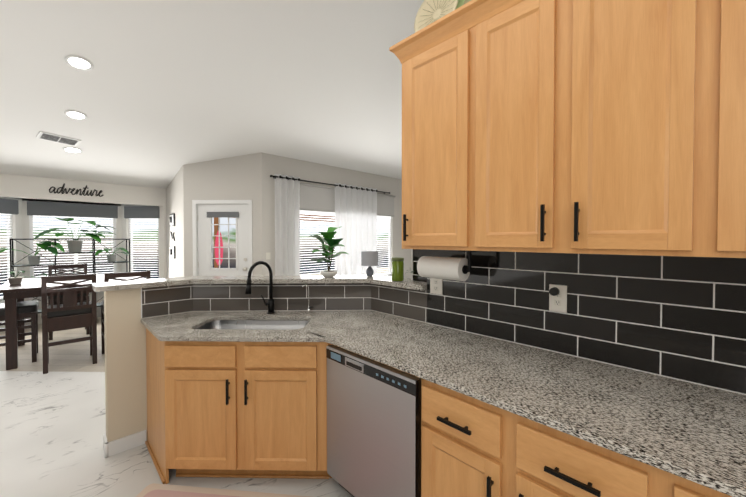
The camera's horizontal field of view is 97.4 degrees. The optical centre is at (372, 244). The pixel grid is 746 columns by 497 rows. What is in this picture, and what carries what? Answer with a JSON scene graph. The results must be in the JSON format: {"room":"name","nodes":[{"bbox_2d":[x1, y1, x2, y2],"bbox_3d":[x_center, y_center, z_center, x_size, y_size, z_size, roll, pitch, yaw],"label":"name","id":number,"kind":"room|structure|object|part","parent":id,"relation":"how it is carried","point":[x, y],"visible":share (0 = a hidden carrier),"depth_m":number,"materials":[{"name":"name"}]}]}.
{"room":"kitchen","nodes":[
{"label":"kitchen","id":0,"kind":"room"},
{"bbox_2d":[0,317,352,496],"bbox_3d":[-0.516,1.488,3.551,10.480,0.121,12.940,-1,1,-44],"label":"floor","id":1,"kind":"structure","parent":0,"point":[52,428],"depth_m":2.40,"materials":[{"name":"tile"}]},
{"bbox_2d":[0,300,38,361],"bbox_3d":[-4.421,0.879,3.972,0.512,1.084,0.470,-1,1,-44],"label":"chair","id":2,"kind":"object","parent":1,"relation":"on","point":[27,309],"visible":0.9,"depth_m":3.96,"materials":[{"name":"brown wood"}]},
{"bbox_2d":[0,218,129,312],"bbox_3d":[-5.217,0.469,5.590,1.737,1.849,0.613,-1,1,-44],"label":"stand","id":3,"kind":"object","parent":1,"relation":"on","point":[74,246],"visible":0.71,"depth_m":5.63,"materials":[{"name":"black metal"}]},
{"bbox_3d":[-4.832,0.139,6.011,0.560,0.355,0.323,-1,1,-44],"label":"plant pot","id":4,"kind":"part","parent":3,"relation":"part of","materials":[{"name":"grey ceramic"}]},
{"bbox_2d":[48,263,89,339],"bbox_3d":[-4.774,0.859,5.151,0.470,1.084,0.512,-1,1,-44],"label":"chair","id":5,"kind":"object","parent":1,"relation":"on","point":[61,267],"visible":0.21,"depth_m":5.21,"materials":[{"name":"brown wood"}]},
{"bbox_2d":[41,273,96,373],"bbox_3d":[-3.607,0.880,3.904,0.470,1.084,0.512,-1,1,-44],"label":"chair","id":6,"kind":"object","parent":1,"relation":"on","point":[70,312],"visible":1,"depth_m":3.75,"materials":[{"name":"brown wood"}]},
{"bbox_2d":[0,274,144,369],"bbox_3d":[-4.131,0.948,4.600,1.400,0.924,1.360,-1,1,-44],"label":"dining table","id":7,"kind":"object","parent":1,"relation":"on","point":[13,294],"visible":0.46,"depth_m":3.77,"materials":[{"name":"brown wood"}]},
{"bbox_2d":[1,270,24,283],"bbox_3d":[-4.503,0.411,4.135,0.250,0.163,0.257,-1,1,-44],"label":"potted plant","id":8,"kind":"object","parent":7,"relation":"on","point":[15,280],"visible":0.98,"depth_m":4.11,"materials":[{"name":"white"}]},
{"bbox_2d":[101,271,149,353],"bbox_3d":[-3.205,0.874,4.250,0.470,1.084,0.512,-1,1,-44],"label":"chair","id":9,"kind":"object","parent":1,"relation":"on","point":[117,276],"visible":0.15,"depth_m":4.11,"materials":[{"name":"brown wood"}]},
{"bbox_2d":[145,328,160,478],"bbox_3d":[-0.945,1.000,2.636,1.368,0.886,0.643,-1,1,-44],"label":"base cabinet","id":10,"kind":"object","parent":1,"relation":"on","point":[153,345],"depth_m":2.21,"materials":[{"name":"brown wood"}]},
{"bbox_2d":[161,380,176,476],"bbox_3d":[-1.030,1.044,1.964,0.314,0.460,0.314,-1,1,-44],"label":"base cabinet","id":11,"kind":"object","parent":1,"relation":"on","point":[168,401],"depth_m":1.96,"materials":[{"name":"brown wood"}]},
{"bbox_2d":[136,483,310,496],"bbox_3d":[-0.797,1.454,1.618,1.180,0.012,0.620,0,1,6],"label":"mat","id":12,"kind":"object","parent":1,"relation":"on","point":[158,490],"visible":0.98,"depth_m":1.91,"materials":[{"name":"pink fabric"}]},
{"bbox_2d":[161,341,331,483],"bbox_3d":[-0.522,1.007,2.196,1.368,0.886,0.712,-1,1,-44],"label":"base cabinet","id":13,"kind":"object","parent":1,"relation":"on","point":[218,409],"depth_m":1.95,"materials":[{"name":"brown wood"}]},
{"bbox_3d":[-0.800,0.864,1.931,0.108,0.145,0.108,-1,1,-44],"label":"handle","id":14,"kind":"part","parent":13,"relation":"part of","materials":[{"name":"black metal"}]},
{"bbox_2d":[326,345,420,496],"bbox_3d":[0.177,1.023,1.899,0.623,0.864,0.666,-1,1,-44],"label":"dishwasher","id":15,"kind":"object","parent":1,"relation":"on","point":[373,428],"visible":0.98,"depth_m":1.65,"materials":[{"name":"silver metal"}]},
{"bbox_2d":[421,379,652,496],"bbox_3d":[0.729,1.021,1.397,0.677,0.886,0.798,-1,1,-44],"label":"base cabinet","id":16,"kind":"object","parent":1,"relation":"on","point":[472,447],"depth_m":1.19,"materials":[{"name":"brown wood"}]},
{"bbox_2d":[141,310,745,496],"bbox_3d":[0.452,0.567,1.159,1.393,0.027,4.695,-1,1,-44],"label":"countertop","id":17,"kind":"structure","parent":16,"relation":"on","point":[695,433],"depth_m":1.29,"materials":[{"name":"stone"}]},
{"bbox_2d":[196,320,308,329],"bbox_3d":[-0.818,0.657,2.260,0.798,0.186,0.370,0,1,1],"label":"sink","id":18,"kind":"object","parent":17,"relation":"in","point":[263,324],"visible":0.1,"depth_m":2.43,"materials":[{"name":"silver metal"}]},
{"bbox_2d":[245,261,274,313],"bbox_3d":[-0.845,0.326,2.452,0.059,0.410,0.260,1,1,35],"label":"faucet","id":19,"kind":"object","parent":17,"relation":"on","point":[270,303],"visible":1,"depth_m":2.51,"materials":[{"name":"black metal"}]},
{"bbox_2d":[302,285,312,313],"bbox_3d":[-0.506,0.417,2.533,0.093,0.224,0.028,-1,1,-44],"label":"filter faucet","id":20,"kind":"object","parent":17,"relation":"on","point":[308,311],"visible":1,"depth_m":2.54,"materials":[{"name":"silver metal"}]},
{"bbox_2d":[653,467,731,496],"bbox_3d":[1.347,1.031,0.756,0.677,0.886,0.982,-1,1,-44],"label":"base cabinet","id":21,"kind":"object","parent":1,"relation":"on","point":[665,484],"depth_m":0.86,"materials":[{"name":"brown wood"}]},
{"bbox_2d":[0,0,423,188],"bbox_3d":[0.060,-2.298,2.890,10.480,2.545,11.280,-1,1,-44],"label":"ceiling","id":22,"kind":"structure","parent":0,"point":[161,93],"depth_m":3.73,"materials":[{"name":"white paint"}]},
{"bbox_2d":[36,131,80,145],"bbox_3d":[-4.162,-1.402,4.348,0.198,0.069,0.402,1,1,34],"label":"ceiling vent","id":23,"kind":"object","parent":22,"relation":"in","point":[57,138],"visible":0.98,"depth_m":4.33,"materials":[{"name":"white metal"}]},
{"bbox_2d":[63,147,82,153],"bbox_3d":[-4.270,-1.346,4.663,0.205,0.050,0.209,1,1,40],"label":"recessed light","id":24,"kind":"object","parent":22,"relation":"in","point":[74,150],"depth_m":4.66,"materials":[{"name":"white"}]},
{"bbox_2d":[64,110,87,119],"bbox_3d":[-3.559,-1.553,3.928,0.205,0.050,0.209,1,1,40],"label":"recessed light","id":25,"kind":"object","parent":22,"relation":"in","point":[72,114],"depth_m":3.92,"materials":[{"name":"white"}]},
{"bbox_2d":[64,55,92,70],"bbox_3d":[-2.847,-1.761,3.179,0.205,0.050,0.209,1,1,40],"label":"recessed light","id":26,"kind":"object","parent":22,"relation":"in","point":[78,62],"depth_m":3.17,"materials":[{"name":"white plastic"}]},
{"bbox_2d":[0,152,744,441],"bbox_3d":[-0.307,-1.067,3.292,10.480,5.000,12.340,-1,1,-44],"label":"wall","id":27,"kind":"structure","parent":0,"point":[245,177],"depth_m":5.61,"materials":[{"name":"white paint"}]},
{"bbox_2d":[0,213,11,285],"label":"window blinds","id":28,"kind":"object","parent":27,"relation":"attached to","point":[0,213],"depth_m":5.35,"materials":[{"name":"white plastic"}]},
{"bbox_2d":[0,198,18,214],"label":"window shade","id":29,"kind":"object","parent":27,"relation":"attached to","point":[10,206],"depth_m":5.36,"materials":[{"name":"grey fabric"}]},
{"bbox_2d":[27,201,117,217],"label":"window shade","id":30,"kind":"object","parent":27,"relation":"attached to","point":[37,208],"depth_m":5.98,"materials":[{"name":"grey fabric"}]},
{"bbox_2d":[33,215,113,276],"label":"window blinds","id":31,"kind":"object","parent":27,"relation":"attached to","point":[85,244],"depth_m":6.06,"materials":[{"name":"white plastic"}]},
{"bbox_2d":[49,183,102,196],"bbox_3d":[-5.057,-0.942,5.610,0.696,0.188,0.019,-1,1,-44],"label":"sign","id":32,"kind":"object","parent":27,"relation":"attached to","point":[76,192],"visible":1,"depth_m":5.59,"materials":[{"name":"black metal"}]},
{"bbox_2d":[0,215,158,302],"bbox_3d":[-5.341,0.089,5.907,2.635,1.660,0.698,-1,1,-44],"label":"window","id":33,"kind":"structure","parent":27,"relation":"in","point":[75,257],"depth_m":5.72,"materials":[{"name":"white"}]},
{"bbox_2d":[103,430,145,457],"bbox_3d":[-2.970,1.367,4.391,1.353,0.094,4.719,-1,1,-44],"label":"baseboard","id":34,"kind":"structure","parent":27,"relation":"attached to","point":[125,443],"depth_m":2.31,"materials":[{"name":"white wood"}]},
{"bbox_2d":[124,206,159,217],"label":"window shade","id":35,"kind":"object","parent":27,"relation":"attached to","point":[129,211],"depth_m":6.48,"materials":[{"name":"grey fabric"}]},
{"bbox_2d":[129,218,158,278],"label":"window blinds","id":36,"kind":"object","parent":27,"relation":"attached to","point":[129,218],"depth_m":6.55,"materials":[{"name":"white plastic"}]},
{"bbox_2d":[170,213,174,225],"bbox_3d":[-3.764,-0.464,6.124,0.057,0.230,0.300,-1,1,-44],"label":"picture","id":37,"kind":"object","parent":27,"relation":"attached to","point":[172,223],"depth_m":6.08,"materials":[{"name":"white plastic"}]},
{"bbox_2d":[170,246,174,258],"bbox_3d":[-3.764,0.136,6.134,0.057,0.230,0.300,-1,1,-44],"label":"picture","id":38,"kind":"object","parent":27,"relation":"attached to","point":[172,248],"depth_m":6.10,"materials":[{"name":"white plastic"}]},
{"bbox_2d":[192,200,252,275],"bbox_3d":[-2.578,0.312,5.692,1.025,2.162,0.155,0,1,1],"label":"door frame","id":39,"kind":"structure","parent":27,"relation":"attached to","point":[195,203],"depth_m":5.61,"materials":[{"name":"white wood"}]},
{"bbox_2d":[197,204,248,275],"bbox_3d":[-2.572,0.339,5.674,0.668,2.084,0.684,-1,1,-44],"label":"patio door","id":40,"kind":"structure","parent":27,"relation":"in","point":[208,212],"depth_m":5.65,"materials":[{"name":"white paint"},{"name":"glass"},{"name":"nickel"}]},
{"bbox_2d":[141,283,368,318],"bbox_3d":[-0.852,0.419,2.506,1.380,0.223,0.952,-1,1,-44],"label":"tile backsplash","id":41,"kind":"structure","parent":27,"relation":"attached to","point":[164,300],"depth_m":2.62,"materials":[{"name":"black tile"}]},
{"bbox_2d":[92,275,426,291],"bbox_3d":[-0.741,0.288,2.514,2.504,0.036,0.644,0,1,-1],"label":"bar","id":42,"kind":"object","parent":27,"relation":"on","point":[407,283],"visible":0.9,"depth_m":2.56,"materials":[{"name":"stone"}]},
{"bbox_2d":[309,226,347,276],"bbox_3d":[-0.374,0.055,2.739,0.298,0.421,0.289,-1,1,-44],"label":"fiddle-leaf fig plant","id":43,"kind":"object","parent":42,"relation":"on","point":[328,236],"visible":1,"depth_m":2.71,"materials":[{"name":"green plant"}]},
{"bbox_2d":[361,251,377,275],"bbox_3d":[-0.027,0.160,2.798,0.144,0.208,0.144,-1,1,-44],"label":"table lamp","id":44,"kind":"object","parent":42,"relation":"on","point":[369,258],"visible":1,"depth_m":2.74,"materials":[{"name":"grey fabric"}]},
{"bbox_2d":[391,257,403,280],"bbox_3d":[0.186,0.182,2.462,0.095,0.176,0.095,-1,1,-44],"label":"candle jar","id":45,"kind":"object","parent":42,"relation":"on","point":[397,268],"visible":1,"depth_m":2.42,"materials":[{"name":"green glass"}]},
{"bbox_2d":[300,183,334,211],"bbox_3d":[-1.076,-0.904,6.361,0.787,0.500,0.044,-1,1,-44],"label":"blinds","id":46,"kind":"object","parent":27,"relation":"attached to","point":[316,198],"depth_m":6.36,"materials":[{"name":"grey fabric"}]},
{"bbox_2d":[270,174,389,275],"bbox_3d":[-0.700,0.054,6.688,3.004,2.605,0.118,-1,1,-44],"label":"curtain","id":47,"kind":"object","parent":27,"relation":"hanging from","point":[356,213],"visible":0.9,"depth_m":6.65,"materials":[{"name":"white fabric"}]},
{"bbox_2d":[301,210,391,275],"bbox_3d":[-0.501,0.045,7.044,2.640,1.470,0.160,-1,1,-44],"label":"window","id":48,"kind":"structure","parent":27,"relation":"in","point":[389,249],"depth_m":7.92,"materials":[{"name":"white"}]},
{"bbox_2d":[300,210,334,274],"bbox_3d":[-1.091,-0.044,6.440,0.799,1.210,0.050,-1,1,-44],"label":"window blinds","id":49,"kind":"object","parent":48,"relation":"attached to","point":[330,214],"depth_m":6.37,"materials":[{"name":"white plastic"}]},
{"bbox_2d":[377,216,390,252],"bbox_3d":[0.244,-0.248,7.723,0.439,0.844,0.050,-1,1,-44],"label":"window blinds","id":50,"kind":"object","parent":48,"relation":"attached to","point":[378,217],"depth_m":7.71,"materials":[{"name":"white plastic"}]},
{"bbox_2d":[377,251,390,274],"bbox_3d":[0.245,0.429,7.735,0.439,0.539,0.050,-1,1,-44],"label":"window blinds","id":51,"kind":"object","parent":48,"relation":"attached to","point":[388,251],"depth_m":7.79,"materials":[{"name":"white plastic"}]},
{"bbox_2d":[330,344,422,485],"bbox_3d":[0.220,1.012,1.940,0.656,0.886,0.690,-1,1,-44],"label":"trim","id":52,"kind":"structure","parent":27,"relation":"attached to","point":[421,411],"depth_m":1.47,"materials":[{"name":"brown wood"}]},
{"bbox_2d":[377,193,395,216],"bbox_3d":[0.307,-0.926,7.692,0.609,0.500,0.044,-1,1,-44],"label":"blinds","id":53,"kind":"object","parent":27,"relation":"attached to","point":[385,205],"depth_m":7.69,"materials":[{"name":"grey fabric"}]},
{"bbox_2d":[397,4,468,249],"bbox_3d":[0.448,-0.569,1.886,0.367,1.186,0.466,-1,1,-44],"label":"upper cabinet","id":54,"kind":"object","parent":27,"relation":"attached to","point":[434,60],"depth_m":1.75,"materials":[{"name":"brown wood"}]},
{"bbox_2d":[414,0,457,32],"bbox_3d":[0.405,-1.352,2.064,0.101,0.534,0.330,-1,1,-44],"label":"decorative plate","id":55,"kind":"object","parent":54,"relation":"on","point":[430,12],"visible":0.6,"depth_m":2.10,"materials":[{"name":"beige ceramic"}]},
{"bbox_2d":[417,250,476,280],"bbox_3d":[0.432,0.115,1.931,0.132,0.178,0.355,-1,1,-44],"label":"paper towel holder","id":56,"kind":"object","parent":54,"relation":"attached to","point":[453,268],"visible":0.98,"depth_m":1.87,"materials":[{"name":"white paper"}]},
{"bbox_2d":[456,0,470,8],"bbox_3d":[0.569,-1.322,1.918,0.098,0.479,0.280,-1,1,-44],"label":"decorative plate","id":57,"kind":"object","parent":54,"relation":"on","point":[461,3],"visible":0.04,"depth_m":1.96,"materials":[{"name":"green ceramic"}]},
{"bbox_2d":[465,0,556,252],"bbox_3d":[0.748,-0.563,1.575,0.367,1.186,0.398,-1,1,-44],"label":"upper cabinet","id":58,"kind":"object","parent":27,"relation":"attached to","point":[511,146],"depth_m":1.46,"materials":[{"name":"brown wood"}]},
{"bbox_2d":[369,249,745,394],"bbox_3d":[1.283,0.288,1.298,0.002,0.525,3.750,-1,1,-44],"label":"tile backsplash","id":59,"kind":"structure","parent":27,"relation":"attached to","point":[683,318],"depth_m":1.51,"materials":[{"name":"black tile"}]},
{"bbox_2d":[430,278,442,294],"label":"outlet plates","id":60,"kind":"object","parent":59,"relation":"attached to","point":[436,285],"depth_m":2.18,"materials":[{"name":"white plastic"}]},
{"bbox_2d":[549,284,566,312],"label":"outlet plates","id":61,"kind":"object","parent":59,"relation":"attached to","point":[557,298],"depth_m":1.65,"materials":[{"name":"white plastic"}]},
{"bbox_3d":[1.315,0.388,1.107,0.203,0.328,1.388,-1,1,-44],"label":"outlet plug cord","id":62,"kind":"part","parent":61,"relation":"part of","materials":[{"name":"black plastic"}]},
{"bbox_2d":[557,0,700,256],"bbox_3d":[1.026,-0.559,1.286,0.367,1.186,0.404,-1,1,-44],"label":"upper cabinet","id":63,"kind":"object","parent":27,"relation":"attached to","point":[614,127],"depth_m":1.16,"materials":[{"name":"brown wood"}]},
{"bbox_2d":[697,0,745,257],"bbox_3d":[1.307,-0.554,0.995,0.367,1.186,0.405,-1,1,-44],"label":"upper cabinet","id":64,"kind":"object","parent":27,"relation":"attached to","point":[721,173],"depth_m":0.99,"materials":[{"name":"brown wood"}]},
{"label":"outside","id":65,"kind":"structure","parent":0,"visible":0},
{"bbox_2d":[0,215,387,295],"bbox_3d":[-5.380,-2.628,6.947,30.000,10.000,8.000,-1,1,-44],"label":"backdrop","id":66,"kind":"structure","parent":65,"point":[383,252],"depth_m":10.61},
{"bbox_2d":[215,226,222,267],"bbox_3d":[-3.511,0.488,7.481,0.180,1.850,0.175,-1,1,-44],"label":"umbrella","id":67,"kind":"object","parent":66,"relation":"on","point":[217,249],"visible":0.6,"depth_m":7.42,"materials":[{"name":"red fabric"}]},
{"bbox_2d":[214,213,334,267],"bbox_3d":[-1.403,0.220,8.595,4.350,2.350,3.000,-1,1,-44],"label":"pergola","id":68,"kind":"object","parent":66,"relation":"on","point":[216,221],"visible":0.04,"depth_m":9.22,"materials":[{"name":"brown wood"}]}
]}

